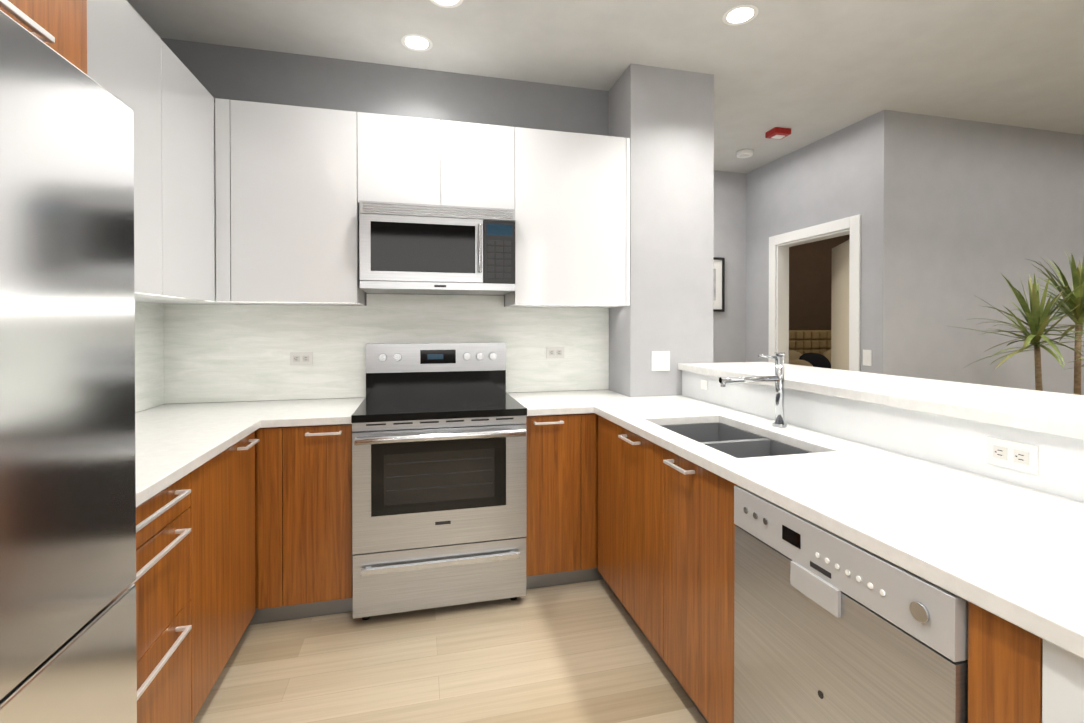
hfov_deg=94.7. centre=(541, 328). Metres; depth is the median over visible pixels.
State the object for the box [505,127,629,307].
upper cabinet
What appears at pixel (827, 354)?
pillow
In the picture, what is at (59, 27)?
tall cabinet
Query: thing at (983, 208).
wall
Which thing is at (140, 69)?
upper cabinet
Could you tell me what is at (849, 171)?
wall
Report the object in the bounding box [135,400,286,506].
countertop
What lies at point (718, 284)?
picture frame
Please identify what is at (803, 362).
pillow
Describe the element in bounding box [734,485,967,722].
dishwasher
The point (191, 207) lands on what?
upper cabinet
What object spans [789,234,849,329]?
wall
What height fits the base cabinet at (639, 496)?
0.670 m
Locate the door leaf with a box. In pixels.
[831,239,849,369]
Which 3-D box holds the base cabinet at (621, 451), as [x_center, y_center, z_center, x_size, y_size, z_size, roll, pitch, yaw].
[0.632,0.888,2.475,0.627,0.904,0.342,0,0,-14]
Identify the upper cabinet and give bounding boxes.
[87,0,166,299]
[135,46,218,303]
[215,98,364,304]
[359,112,442,204]
[443,120,518,213]
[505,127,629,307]
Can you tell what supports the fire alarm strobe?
attached to the ceiling
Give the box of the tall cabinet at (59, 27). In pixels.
[0,0,86,73]
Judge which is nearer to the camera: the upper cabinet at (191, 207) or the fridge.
the fridge
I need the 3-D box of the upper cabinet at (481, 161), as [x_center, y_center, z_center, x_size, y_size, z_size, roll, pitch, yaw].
[-0.382,-0.873,2.845,0.401,0.460,0.336,0,0,-14]
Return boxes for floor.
[193,579,706,722]
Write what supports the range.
on the floor
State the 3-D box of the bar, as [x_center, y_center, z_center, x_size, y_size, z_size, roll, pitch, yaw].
[1.493,0.236,1.423,0.600,0.038,3.326,0,0,-14]
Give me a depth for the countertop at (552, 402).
2.66 m
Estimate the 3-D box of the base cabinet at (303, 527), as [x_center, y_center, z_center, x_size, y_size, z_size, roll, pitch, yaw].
[-1.163,0.887,2.521,0.458,0.904,0.636,0,0,-14]
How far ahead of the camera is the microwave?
2.56 m
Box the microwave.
[359,200,514,294]
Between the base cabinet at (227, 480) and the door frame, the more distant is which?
the door frame
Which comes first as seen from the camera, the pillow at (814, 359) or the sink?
the sink
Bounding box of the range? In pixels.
[351,342,526,619]
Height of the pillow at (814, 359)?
0.427 m
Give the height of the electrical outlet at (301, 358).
0.072 m
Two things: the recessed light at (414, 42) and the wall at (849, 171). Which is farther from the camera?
the wall at (849, 171)
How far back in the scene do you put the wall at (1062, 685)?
0.71 m
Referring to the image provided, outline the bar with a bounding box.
[678,362,1083,439]
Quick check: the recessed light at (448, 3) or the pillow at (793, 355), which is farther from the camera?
the pillow at (793, 355)
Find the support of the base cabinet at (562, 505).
on the floor
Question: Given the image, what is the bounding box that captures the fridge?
[0,10,136,722]
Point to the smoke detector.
(745, 153)
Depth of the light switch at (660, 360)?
2.94 m
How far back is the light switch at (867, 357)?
3.63 m
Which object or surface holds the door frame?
attached to the wall at (849, 171)
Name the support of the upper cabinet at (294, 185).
attached to the wall at (244, 74)
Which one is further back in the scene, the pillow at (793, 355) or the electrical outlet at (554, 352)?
the pillow at (793, 355)
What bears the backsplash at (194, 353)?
attached to the wall at (244, 74)
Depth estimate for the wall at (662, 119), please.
2.96 m
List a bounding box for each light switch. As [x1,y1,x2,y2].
[651,351,669,370]
[863,350,871,365]
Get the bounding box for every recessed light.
[401,34,432,50]
[430,0,462,7]
[722,5,757,25]
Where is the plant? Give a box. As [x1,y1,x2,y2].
[949,251,1083,394]
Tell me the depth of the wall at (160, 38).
2.46 m
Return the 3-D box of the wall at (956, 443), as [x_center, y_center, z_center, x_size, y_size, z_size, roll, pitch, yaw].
[1.304,0.802,1.381,0.150,1.090,3.328,0,0,-14]
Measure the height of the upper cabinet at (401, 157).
0.460 m
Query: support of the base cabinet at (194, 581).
on the floor
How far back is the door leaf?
4.32 m
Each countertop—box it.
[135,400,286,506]
[259,398,364,427]
[507,391,590,415]
[567,390,1083,658]
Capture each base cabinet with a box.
[131,467,198,722]
[199,431,258,709]
[249,424,352,624]
[525,413,602,588]
[598,415,707,598]
[618,471,736,654]
[658,495,735,722]
[968,601,1042,722]
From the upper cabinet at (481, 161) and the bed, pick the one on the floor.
the bed
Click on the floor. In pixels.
(581, 652)
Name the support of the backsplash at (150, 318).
attached to the wall at (160, 38)
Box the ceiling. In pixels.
[127,0,1083,172]
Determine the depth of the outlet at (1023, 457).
1.31 m
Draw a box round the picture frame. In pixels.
[713,257,724,311]
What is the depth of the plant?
3.00 m
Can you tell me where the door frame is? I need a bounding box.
[768,214,860,371]
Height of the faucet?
0.304 m
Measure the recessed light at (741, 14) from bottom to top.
0.005 m
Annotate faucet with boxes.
[719,352,786,427]
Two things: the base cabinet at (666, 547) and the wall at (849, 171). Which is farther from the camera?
the wall at (849, 171)
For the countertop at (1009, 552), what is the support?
on the base cabinet at (621, 451)
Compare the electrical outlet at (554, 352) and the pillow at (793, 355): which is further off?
the pillow at (793, 355)
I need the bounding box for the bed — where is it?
[789,330,830,368]
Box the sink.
[660,422,811,457]
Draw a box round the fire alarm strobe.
[765,127,790,139]
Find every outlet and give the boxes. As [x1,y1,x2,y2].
[290,352,312,364]
[546,347,563,357]
[701,380,707,389]
[987,436,1038,474]
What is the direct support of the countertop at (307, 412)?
on the base cabinet at (303, 527)
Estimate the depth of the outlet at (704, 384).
2.73 m
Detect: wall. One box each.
[126,0,160,411]
[161,38,608,403]
[608,64,713,396]
[682,371,1083,502]
[713,171,745,362]
[746,110,897,375]
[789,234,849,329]
[897,111,1083,394]
[1042,639,1083,722]
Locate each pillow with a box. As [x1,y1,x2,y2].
[789,350,801,360]
[789,359,812,366]
[799,352,830,368]
[823,349,830,362]
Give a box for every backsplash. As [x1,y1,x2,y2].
[135,302,166,412]
[167,294,608,403]
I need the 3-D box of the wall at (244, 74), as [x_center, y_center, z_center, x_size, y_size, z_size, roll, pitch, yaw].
[-0.803,-0.099,2.996,2.510,2.870,0.120,0,0,-14]
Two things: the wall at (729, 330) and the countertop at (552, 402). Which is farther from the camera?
the wall at (729, 330)
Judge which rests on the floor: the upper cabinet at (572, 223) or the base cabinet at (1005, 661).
the base cabinet at (1005, 661)
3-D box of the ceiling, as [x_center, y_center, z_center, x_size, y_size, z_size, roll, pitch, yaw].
[2.486,-1.576,1.897,8.800,0.100,9.000,0,0,-14]
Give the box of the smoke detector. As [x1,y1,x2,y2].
[736,149,752,157]

